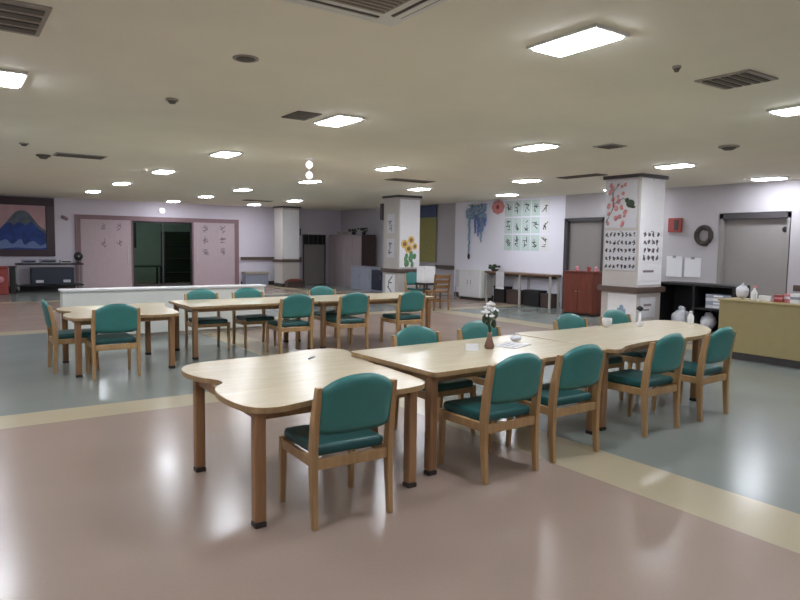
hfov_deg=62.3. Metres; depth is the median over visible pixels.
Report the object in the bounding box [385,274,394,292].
sign
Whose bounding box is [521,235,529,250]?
sheet
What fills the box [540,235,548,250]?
sheet
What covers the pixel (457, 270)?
towel
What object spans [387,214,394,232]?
notice sheet
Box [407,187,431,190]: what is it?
recessed light
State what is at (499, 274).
cloth
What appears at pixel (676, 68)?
sprinkler
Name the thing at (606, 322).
cup
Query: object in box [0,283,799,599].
floor
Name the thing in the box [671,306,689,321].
plastic bag
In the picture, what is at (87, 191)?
recessed light
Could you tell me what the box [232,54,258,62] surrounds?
ceiling speaker
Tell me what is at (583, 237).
door
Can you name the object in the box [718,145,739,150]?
smoke detector
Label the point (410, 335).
dining chair
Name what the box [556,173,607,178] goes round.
ceiling vent
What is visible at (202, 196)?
recessed light
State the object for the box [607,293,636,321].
poster
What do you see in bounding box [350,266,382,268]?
countertop
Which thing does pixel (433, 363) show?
dining table
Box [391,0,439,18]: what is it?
outlet
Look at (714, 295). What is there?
folder
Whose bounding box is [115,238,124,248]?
notice sheet
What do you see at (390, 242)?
notice sheet
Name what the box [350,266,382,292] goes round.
base cabinet
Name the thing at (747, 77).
ceiling vent
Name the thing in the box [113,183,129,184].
diffuser
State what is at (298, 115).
ceiling vent
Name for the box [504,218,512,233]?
sheet
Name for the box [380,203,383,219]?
speaker
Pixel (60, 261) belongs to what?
equipment box
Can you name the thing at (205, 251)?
notice sheet
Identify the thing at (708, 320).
plastic bag
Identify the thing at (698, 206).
wall
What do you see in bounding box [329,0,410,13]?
grille
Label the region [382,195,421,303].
pillar
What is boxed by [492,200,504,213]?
paper flower
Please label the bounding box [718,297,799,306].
countertop
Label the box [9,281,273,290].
baseboard
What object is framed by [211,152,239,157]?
diffuser
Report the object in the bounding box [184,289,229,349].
dining chair
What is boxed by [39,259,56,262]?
equipment box
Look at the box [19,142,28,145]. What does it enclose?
sprinkler
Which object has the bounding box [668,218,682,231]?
fire alarm
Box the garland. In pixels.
[466,203,486,259]
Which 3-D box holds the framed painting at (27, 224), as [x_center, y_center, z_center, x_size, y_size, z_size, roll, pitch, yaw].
[-11.330,-2.191,19.726,1.840,1.760,0.057,-2,6,-35]
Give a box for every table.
[56,303,178,377]
[169,296,317,359]
[181,348,424,528]
[295,292,433,348]
[351,335,605,475]
[485,271,561,308]
[517,320,710,430]
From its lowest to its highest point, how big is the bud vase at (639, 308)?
0.222 m
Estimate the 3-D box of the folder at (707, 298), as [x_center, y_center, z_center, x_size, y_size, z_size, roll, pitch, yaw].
[5.529,-0.004,11.337,0.303,0.058,0.440,-2,6,-34]
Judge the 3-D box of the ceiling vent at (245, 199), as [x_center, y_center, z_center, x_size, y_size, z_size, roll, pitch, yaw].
[-4.361,-3.038,20.245,0.900,0.020,0.400,-2,6,-35]
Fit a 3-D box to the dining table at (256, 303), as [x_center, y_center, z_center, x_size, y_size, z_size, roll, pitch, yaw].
[-2.240,0.367,9.526,1.870,0.710,1.020,-2,6,-35]
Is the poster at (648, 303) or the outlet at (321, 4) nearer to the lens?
the outlet at (321, 4)
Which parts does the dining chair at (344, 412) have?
leg, post, seat, seat frame, leg, backrest, post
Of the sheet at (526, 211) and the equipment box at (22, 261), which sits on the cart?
the equipment box at (22, 261)
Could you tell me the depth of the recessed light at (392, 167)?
10.92 m
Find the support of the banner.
attached to the wall at (362, 218)
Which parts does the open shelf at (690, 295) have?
panel, panel, panel, shelf, panel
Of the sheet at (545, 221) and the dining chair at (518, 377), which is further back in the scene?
the sheet at (545, 221)
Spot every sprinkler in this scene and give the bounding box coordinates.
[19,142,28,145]
[166,98,178,103]
[672,65,680,72]
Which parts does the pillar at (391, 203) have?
trim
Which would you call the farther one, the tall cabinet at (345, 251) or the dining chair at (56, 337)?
the tall cabinet at (345, 251)
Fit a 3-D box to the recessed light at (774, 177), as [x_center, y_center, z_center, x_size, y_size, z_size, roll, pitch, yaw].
[6.593,-2.166,11.810,0.310,0.034,0.550,-2,6,-35]
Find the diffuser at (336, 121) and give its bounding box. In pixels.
[317,116,360,126]
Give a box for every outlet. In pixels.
[291,0,379,19]
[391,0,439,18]
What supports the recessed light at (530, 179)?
in the ceiling
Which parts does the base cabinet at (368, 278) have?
door, door, door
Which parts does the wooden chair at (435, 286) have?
post, seat, post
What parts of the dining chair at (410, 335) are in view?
post, backrest, post, seat frame, seat, leg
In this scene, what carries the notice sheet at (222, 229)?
attached to the door at (214, 269)
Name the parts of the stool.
seat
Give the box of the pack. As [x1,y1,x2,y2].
[510,332,520,340]
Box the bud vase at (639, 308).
[636,306,642,326]
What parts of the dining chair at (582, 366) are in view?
leg, post, seat frame, seat, backrest, post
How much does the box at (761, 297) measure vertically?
0.076 m
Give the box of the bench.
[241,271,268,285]
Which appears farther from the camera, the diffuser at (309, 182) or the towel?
the towel
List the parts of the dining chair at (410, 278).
post, backrest, seat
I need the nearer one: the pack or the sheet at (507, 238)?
the pack
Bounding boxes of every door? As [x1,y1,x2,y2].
[78,219,133,287]
[132,221,191,286]
[192,222,235,285]
[303,234,325,283]
[561,217,604,308]
[716,212,791,298]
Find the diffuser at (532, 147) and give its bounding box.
[515,144,556,150]
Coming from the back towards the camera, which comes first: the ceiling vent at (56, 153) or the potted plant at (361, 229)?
the potted plant at (361, 229)
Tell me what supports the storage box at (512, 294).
on the floor
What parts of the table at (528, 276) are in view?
leg, leg, leg, leg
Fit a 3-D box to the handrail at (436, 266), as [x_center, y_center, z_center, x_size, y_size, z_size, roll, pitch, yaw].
[1.399,-1.027,20.582,0.080,0.110,0.944,-2,6,-35]
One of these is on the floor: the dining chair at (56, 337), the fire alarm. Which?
the dining chair at (56, 337)
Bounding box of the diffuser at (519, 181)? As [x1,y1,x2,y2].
[513,180,539,182]
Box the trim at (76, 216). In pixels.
[74,214,238,287]
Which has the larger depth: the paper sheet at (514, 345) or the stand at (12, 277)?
the stand at (12, 277)
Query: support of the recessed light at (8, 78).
in the ceiling
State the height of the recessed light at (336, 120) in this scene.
0.034 m
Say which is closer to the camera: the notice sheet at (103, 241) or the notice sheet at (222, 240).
the notice sheet at (103, 241)
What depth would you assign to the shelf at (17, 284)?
19.55 m
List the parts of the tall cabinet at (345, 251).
door, door, door, door, panel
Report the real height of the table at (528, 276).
0.850 m
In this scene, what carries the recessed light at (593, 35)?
in the ceiling
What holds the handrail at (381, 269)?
attached to the pillar at (391, 203)
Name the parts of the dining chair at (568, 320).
post, backrest, post, seat frame, seat, leg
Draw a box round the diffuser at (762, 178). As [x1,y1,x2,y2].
[752,177,786,180]
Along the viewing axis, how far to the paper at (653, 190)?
11.63 m
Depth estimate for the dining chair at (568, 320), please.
6.87 m
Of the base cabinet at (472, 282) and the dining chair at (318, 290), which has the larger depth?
the base cabinet at (472, 282)
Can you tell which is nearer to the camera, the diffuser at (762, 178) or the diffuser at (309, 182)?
the diffuser at (762, 178)
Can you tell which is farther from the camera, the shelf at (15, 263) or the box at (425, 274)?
the shelf at (15, 263)
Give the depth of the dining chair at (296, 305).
9.14 m
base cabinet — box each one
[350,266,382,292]
[459,269,491,300]
[563,270,601,316]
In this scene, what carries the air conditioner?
attached to the ceiling
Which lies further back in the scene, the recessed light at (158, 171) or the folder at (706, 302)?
the recessed light at (158, 171)
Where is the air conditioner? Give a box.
[282,0,447,26]
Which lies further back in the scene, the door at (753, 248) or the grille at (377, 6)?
the door at (753, 248)
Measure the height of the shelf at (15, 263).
0.050 m
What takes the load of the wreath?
attached to the wall at (698, 206)
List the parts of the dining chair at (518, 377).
leg, seat, post, seat frame, leg, backrest, post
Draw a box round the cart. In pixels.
[15,263,83,292]
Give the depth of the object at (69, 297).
10.76 m
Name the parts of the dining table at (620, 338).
leg, leg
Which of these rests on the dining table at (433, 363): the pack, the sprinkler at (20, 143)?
the pack
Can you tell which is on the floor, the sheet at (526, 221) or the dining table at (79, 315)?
the dining table at (79, 315)
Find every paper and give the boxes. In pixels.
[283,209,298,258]
[637,177,665,284]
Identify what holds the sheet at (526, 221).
attached to the wall at (698, 206)
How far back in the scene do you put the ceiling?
5.86 m
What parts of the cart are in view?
leg, leg, leg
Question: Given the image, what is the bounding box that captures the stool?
[415,282,436,302]
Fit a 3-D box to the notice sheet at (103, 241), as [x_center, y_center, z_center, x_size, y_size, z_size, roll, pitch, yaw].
[-9.423,-1.803,21.056,0.300,0.380,0.008,-2,6,-35]
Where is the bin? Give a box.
[0,266,8,294]
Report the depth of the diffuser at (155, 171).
11.98 m
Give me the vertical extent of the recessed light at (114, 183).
0.034 m
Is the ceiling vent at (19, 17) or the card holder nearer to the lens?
the ceiling vent at (19, 17)
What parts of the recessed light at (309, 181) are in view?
frame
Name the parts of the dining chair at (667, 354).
leg, seat, seat frame, post, backrest, post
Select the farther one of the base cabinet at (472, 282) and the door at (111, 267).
the door at (111, 267)
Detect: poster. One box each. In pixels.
[605,179,637,227]
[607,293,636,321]
[639,297,655,317]
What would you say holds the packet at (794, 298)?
on the counter at (767, 332)
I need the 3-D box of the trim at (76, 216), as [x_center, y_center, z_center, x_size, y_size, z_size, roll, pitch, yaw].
[-7.946,-1.592,22.136,5.300,2.340,0.050,-2,6,-35]
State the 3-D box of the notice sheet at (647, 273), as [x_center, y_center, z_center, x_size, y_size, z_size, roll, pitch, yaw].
[4.424,-0.470,11.715,0.560,0.260,0.008,-2,6,-35]
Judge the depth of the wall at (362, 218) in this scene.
20.97 m
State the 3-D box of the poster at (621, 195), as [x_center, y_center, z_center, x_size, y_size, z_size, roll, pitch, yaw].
[3.917,-1.703,11.732,0.021,0.840,0.660,-2,6,-35]
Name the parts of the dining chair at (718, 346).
leg, leg, seat frame, seat, post, backrest, post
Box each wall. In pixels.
[0,195,340,285]
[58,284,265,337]
[341,203,455,295]
[454,179,799,307]
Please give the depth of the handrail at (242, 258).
24.00 m
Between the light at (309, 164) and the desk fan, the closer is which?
the light at (309, 164)
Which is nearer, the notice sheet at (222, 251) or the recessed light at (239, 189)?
the recessed light at (239, 189)
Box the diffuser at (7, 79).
[0,72,23,87]
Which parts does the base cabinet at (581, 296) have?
door, door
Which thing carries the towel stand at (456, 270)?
on the floor
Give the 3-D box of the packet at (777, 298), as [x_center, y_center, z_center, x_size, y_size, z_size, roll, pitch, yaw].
[5.156,-0.021,9.002,0.092,0.100,0.102,-3,6,-39]
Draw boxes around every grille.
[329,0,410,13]
[380,204,381,218]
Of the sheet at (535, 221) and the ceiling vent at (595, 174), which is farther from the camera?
the sheet at (535, 221)
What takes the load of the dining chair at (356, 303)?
on the floor
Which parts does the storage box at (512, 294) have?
lid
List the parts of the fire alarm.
alarm panel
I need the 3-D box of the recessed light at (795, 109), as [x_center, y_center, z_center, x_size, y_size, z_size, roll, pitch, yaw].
[3.643,-1.714,5.927,0.310,0.034,0.550,-2,6,-35]
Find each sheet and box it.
[98,221,108,233]
[99,237,108,248]
[114,222,124,233]
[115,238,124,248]
[201,225,209,233]
[201,236,210,244]
[201,247,210,255]
[218,225,226,233]
[218,236,226,244]
[218,247,226,255]
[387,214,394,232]
[387,239,393,257]
[494,342,530,348]
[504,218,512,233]
[504,235,511,249]
[505,201,512,216]
[513,200,521,215]
[513,218,520,232]
[513,235,520,250]
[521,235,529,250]
[522,200,530,215]
[522,217,530,232]
[530,235,538,250]
[531,199,540,215]
[531,217,539,232]
[540,217,549,232]
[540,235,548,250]
[541,199,549,214]
[639,266,659,280]
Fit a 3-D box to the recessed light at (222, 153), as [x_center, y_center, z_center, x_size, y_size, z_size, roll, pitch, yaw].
[-2.518,-2.106,9.553,0.310,0.034,0.550,-2,6,-35]
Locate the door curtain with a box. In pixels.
[304,235,324,244]
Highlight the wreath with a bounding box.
[694,225,712,245]
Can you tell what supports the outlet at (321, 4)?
attached to the air conditioner
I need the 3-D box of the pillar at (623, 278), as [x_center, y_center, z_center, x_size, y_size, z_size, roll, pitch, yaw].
[4.220,-0.813,12.007,0.780,2.829,0.810,-2,6,-35]
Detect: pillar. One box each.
[273,206,300,286]
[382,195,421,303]
[599,173,668,325]
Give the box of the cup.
[602,318,611,326]
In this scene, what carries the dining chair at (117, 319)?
on the floor
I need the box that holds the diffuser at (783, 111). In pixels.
[771,107,799,115]
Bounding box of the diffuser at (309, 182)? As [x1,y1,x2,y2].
[299,181,320,183]
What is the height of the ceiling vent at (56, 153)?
0.020 m
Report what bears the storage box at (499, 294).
on the floor
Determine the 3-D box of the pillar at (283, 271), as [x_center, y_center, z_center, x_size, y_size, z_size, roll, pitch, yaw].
[-4.039,-1.907,23.625,0.740,2.829,0.760,-2,6,-35]
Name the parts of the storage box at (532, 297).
lid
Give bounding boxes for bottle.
[687,311,693,323]
[751,285,757,299]
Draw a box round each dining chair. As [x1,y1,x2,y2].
[41,299,98,373]
[85,304,140,380]
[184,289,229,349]
[232,288,275,348]
[266,294,313,353]
[279,373,396,531]
[308,286,349,339]
[326,292,369,348]
[380,290,425,341]
[391,326,475,433]
[404,272,431,295]
[438,353,545,484]
[457,321,500,422]
[506,344,606,462]
[553,313,623,400]
[600,309,647,369]
[607,333,687,437]
[651,326,736,421]
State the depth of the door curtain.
25.26 m
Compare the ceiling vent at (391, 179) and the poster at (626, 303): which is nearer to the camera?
the poster at (626, 303)
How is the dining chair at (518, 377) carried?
on the floor
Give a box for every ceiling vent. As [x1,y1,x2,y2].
[0,0,51,36]
[52,152,106,159]
[243,199,271,201]
[281,111,321,120]
[384,178,435,182]
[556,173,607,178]
[593,144,626,148]
[694,69,777,89]
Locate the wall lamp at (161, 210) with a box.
[159,208,164,213]
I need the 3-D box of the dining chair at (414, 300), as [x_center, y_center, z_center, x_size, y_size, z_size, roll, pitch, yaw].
[0.056,0.256,10.387,0.514,0.852,0.569,-3,6,-36]
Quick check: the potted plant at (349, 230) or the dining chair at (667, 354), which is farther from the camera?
the potted plant at (349, 230)
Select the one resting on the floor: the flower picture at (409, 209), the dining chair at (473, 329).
the dining chair at (473, 329)
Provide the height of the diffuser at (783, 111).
0.032 m
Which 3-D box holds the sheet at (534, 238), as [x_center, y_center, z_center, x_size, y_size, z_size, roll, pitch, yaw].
[3.537,-1.497,17.340,0.008,0.420,0.300,-2,6,-35]
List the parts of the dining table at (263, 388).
leg, leg, leg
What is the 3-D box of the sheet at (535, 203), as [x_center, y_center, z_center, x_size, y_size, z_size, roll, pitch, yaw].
[3.550,-2.414,17.262,0.008,0.420,0.300,-2,6,-35]
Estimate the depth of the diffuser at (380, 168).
11.02 m
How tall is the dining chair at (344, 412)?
0.852 m
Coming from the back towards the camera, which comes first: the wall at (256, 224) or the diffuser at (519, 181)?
the wall at (256, 224)
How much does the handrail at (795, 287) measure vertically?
0.110 m
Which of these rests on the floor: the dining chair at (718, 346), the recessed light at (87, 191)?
the dining chair at (718, 346)
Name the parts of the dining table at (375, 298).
leg, leg, leg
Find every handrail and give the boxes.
[241,257,301,259]
[272,259,301,261]
[380,268,416,272]
[435,265,453,268]
[597,285,665,292]
[793,285,799,290]
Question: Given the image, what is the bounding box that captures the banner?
[420,204,437,261]
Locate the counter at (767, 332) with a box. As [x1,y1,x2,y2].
[718,297,799,368]
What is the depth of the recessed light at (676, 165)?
10.09 m
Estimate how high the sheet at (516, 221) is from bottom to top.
0.420 m
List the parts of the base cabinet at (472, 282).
door, door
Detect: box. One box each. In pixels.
[21,260,35,262]
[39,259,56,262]
[59,260,71,262]
[417,266,434,282]
[493,286,511,302]
[506,289,523,304]
[523,289,546,306]
[540,293,556,307]
[758,295,773,301]
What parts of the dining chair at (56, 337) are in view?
backrest, post, post, seat frame, seat, leg, leg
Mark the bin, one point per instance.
(4, 277)
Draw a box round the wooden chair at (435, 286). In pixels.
[425,274,450,310]
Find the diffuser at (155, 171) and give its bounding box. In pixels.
[153,170,173,173]
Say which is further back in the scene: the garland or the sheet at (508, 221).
the garland
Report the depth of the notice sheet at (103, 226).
21.02 m
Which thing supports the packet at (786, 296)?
on the counter at (767, 332)
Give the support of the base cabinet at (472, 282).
on the floor
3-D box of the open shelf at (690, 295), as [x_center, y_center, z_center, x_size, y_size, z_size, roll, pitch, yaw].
[5.317,0.177,11.695,0.500,0.940,1.440,-2,6,-35]
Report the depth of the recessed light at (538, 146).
8.36 m
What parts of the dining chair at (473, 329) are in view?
post, seat frame, backrest, post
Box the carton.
[338,231,347,234]
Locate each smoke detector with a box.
[36,154,50,158]
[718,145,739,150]
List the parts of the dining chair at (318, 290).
backrest, seat, post, leg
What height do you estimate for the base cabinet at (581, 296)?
1.000 m
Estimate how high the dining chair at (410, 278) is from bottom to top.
0.852 m
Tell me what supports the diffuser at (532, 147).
attached to the recessed light at (538, 146)
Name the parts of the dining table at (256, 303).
leg, leg, leg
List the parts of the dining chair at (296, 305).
leg, post, seat frame, seat, backrest, leg, post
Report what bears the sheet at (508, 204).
attached to the wall at (698, 206)
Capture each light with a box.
[0,68,27,87]
[85,190,100,192]
[111,182,131,184]
[151,169,175,173]
[197,195,213,197]
[209,150,242,157]
[233,188,252,190]
[297,179,322,183]
[306,158,312,178]
[313,113,364,126]
[374,165,407,170]
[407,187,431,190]
[495,193,519,195]
[511,178,542,182]
[512,142,559,150]
[527,23,629,56]
[653,163,696,168]
[749,176,789,180]
[766,105,799,115]
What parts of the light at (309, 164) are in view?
globe, globe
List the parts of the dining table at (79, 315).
leg, leg, leg, leg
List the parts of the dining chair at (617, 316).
backrest, seat frame, post, seat, leg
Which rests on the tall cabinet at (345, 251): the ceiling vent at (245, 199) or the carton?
the carton
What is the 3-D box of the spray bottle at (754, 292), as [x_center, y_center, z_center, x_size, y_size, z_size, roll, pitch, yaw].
[4.984,-0.101,9.303,0.079,0.205,0.079,2,5,10]
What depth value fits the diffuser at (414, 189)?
14.97 m
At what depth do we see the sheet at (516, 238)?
17.87 m
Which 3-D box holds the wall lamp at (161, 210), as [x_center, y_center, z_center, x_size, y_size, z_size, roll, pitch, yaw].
[-7.893,-2.961,21.956,0.180,0.180,0.195,-2,6,-35]
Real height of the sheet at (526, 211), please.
0.420 m
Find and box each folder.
[705,301,719,304]
[705,304,718,308]
[706,293,731,297]
[706,297,719,301]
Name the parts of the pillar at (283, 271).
baseboard, trim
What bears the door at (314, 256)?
in the wall at (256, 224)
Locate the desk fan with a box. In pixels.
[74,252,82,262]
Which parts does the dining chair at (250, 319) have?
post, leg, backrest, seat frame, seat, post, leg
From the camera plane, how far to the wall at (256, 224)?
22.94 m
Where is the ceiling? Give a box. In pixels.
[0,0,799,210]
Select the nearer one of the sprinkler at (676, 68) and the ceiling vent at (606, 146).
the sprinkler at (676, 68)
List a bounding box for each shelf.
[15,263,83,264]
[16,283,83,286]
[659,281,749,333]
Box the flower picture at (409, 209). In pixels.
[399,199,419,267]
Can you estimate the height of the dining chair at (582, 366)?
0.852 m
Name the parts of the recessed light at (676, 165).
frame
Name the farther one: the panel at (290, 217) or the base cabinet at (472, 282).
the panel at (290, 217)
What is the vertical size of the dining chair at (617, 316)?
0.852 m
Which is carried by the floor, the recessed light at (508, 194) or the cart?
the cart
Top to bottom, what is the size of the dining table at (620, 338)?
0.720 m
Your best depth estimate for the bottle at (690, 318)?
7.31 m
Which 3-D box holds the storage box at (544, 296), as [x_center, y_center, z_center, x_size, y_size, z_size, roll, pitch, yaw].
[3.776,0.017,16.799,0.305,0.360,0.320,-2,6,-35]
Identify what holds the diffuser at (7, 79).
attached to the recessed light at (8, 78)
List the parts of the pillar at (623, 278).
trim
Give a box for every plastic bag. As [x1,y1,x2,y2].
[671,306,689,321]
[700,311,716,328]
[736,283,748,298]
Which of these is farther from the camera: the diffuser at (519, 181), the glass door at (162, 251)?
the glass door at (162, 251)
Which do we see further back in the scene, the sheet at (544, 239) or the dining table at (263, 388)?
the sheet at (544, 239)
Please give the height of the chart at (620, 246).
0.700 m
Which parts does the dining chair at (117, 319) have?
leg, post, seat frame, seat, backrest, leg, post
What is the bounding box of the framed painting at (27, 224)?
[0,196,55,255]
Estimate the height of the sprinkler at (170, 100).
0.040 m
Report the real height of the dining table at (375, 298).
0.710 m
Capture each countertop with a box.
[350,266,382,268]
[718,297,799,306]
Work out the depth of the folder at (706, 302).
11.34 m
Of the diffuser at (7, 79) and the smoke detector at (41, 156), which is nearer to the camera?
the diffuser at (7, 79)
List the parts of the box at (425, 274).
lid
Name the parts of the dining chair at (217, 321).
post, backrest, seat frame, seat, post, leg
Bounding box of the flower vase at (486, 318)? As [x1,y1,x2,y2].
[481,301,498,348]
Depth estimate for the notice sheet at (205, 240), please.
22.90 m
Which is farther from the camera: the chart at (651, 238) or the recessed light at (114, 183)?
the recessed light at (114, 183)
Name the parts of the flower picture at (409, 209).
yellow flower, yellow flower, yellow flower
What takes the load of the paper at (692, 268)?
attached to the wall at (698, 206)
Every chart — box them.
[604,230,636,270]
[642,230,659,261]
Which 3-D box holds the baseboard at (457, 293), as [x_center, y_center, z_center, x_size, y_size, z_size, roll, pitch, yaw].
[7.213,0.569,12.131,0.012,0.140,19.600,-2,6,-35]
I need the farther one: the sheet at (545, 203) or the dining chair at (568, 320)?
the sheet at (545, 203)
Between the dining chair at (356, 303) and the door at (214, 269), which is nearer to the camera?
the dining chair at (356, 303)
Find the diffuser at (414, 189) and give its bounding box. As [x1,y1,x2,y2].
[409,188,429,190]
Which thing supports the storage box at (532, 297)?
on the floor
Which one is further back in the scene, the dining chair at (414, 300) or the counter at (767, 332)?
the dining chair at (414, 300)
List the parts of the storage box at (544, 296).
lid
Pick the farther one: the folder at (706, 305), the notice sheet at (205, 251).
the notice sheet at (205, 251)
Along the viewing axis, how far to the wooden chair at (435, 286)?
15.69 m
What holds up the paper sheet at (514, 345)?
on the dining table at (433, 363)
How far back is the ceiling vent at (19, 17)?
3.78 m
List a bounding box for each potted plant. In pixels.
[348,228,358,234]
[360,228,367,234]
[488,264,499,270]
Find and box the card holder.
[465,344,477,350]
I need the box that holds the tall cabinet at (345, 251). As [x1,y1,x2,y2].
[329,235,374,285]
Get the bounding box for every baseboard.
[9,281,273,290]
[454,292,559,307]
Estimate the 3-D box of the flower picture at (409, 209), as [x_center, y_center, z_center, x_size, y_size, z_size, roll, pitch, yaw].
[0.258,-1.735,17.380,0.620,1.786,0.022,-2,6,-35]
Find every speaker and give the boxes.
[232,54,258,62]
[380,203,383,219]
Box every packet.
[773,295,783,301]
[784,293,789,302]
[790,294,799,303]
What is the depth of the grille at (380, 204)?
17.79 m
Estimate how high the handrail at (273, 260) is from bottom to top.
0.100 m
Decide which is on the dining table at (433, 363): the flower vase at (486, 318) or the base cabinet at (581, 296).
the flower vase at (486, 318)
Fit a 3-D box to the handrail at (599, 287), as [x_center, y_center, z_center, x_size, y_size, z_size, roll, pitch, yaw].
[4.211,-0.211,12.058,0.830,0.100,0.860,-2,6,-35]
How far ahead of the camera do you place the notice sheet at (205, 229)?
22.87 m
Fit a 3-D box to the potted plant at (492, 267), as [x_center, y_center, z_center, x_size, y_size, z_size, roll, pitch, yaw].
[2.598,-0.899,18.290,0.258,0.203,0.344,-2,6,-35]
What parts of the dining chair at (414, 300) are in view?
leg, post, seat, seat frame, backrest, post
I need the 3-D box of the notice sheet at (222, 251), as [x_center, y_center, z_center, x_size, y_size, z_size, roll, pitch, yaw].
[-6.241,-1.713,23.270,0.340,0.300,0.008,-2,6,-35]
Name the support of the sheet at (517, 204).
attached to the wall at (698, 206)
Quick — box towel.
[455,269,459,285]
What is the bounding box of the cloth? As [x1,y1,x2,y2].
[495,271,503,288]
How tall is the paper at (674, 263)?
0.450 m
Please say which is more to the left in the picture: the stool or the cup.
the stool
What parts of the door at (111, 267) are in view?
pull handle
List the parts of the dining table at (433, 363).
leg, leg, leg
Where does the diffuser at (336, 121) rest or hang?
attached to the recessed light at (336, 120)
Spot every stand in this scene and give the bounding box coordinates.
[8,266,15,293]
[452,269,459,297]
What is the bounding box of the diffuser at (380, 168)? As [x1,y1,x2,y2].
[376,167,404,170]
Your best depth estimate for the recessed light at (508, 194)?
16.36 m
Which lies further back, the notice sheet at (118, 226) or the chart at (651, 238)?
the notice sheet at (118, 226)
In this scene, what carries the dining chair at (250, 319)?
on the floor
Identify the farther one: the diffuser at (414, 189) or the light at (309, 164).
the diffuser at (414, 189)
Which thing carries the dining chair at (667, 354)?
on the floor
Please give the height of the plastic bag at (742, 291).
0.234 m
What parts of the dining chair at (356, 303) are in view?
post, seat, seat frame, leg, backrest, post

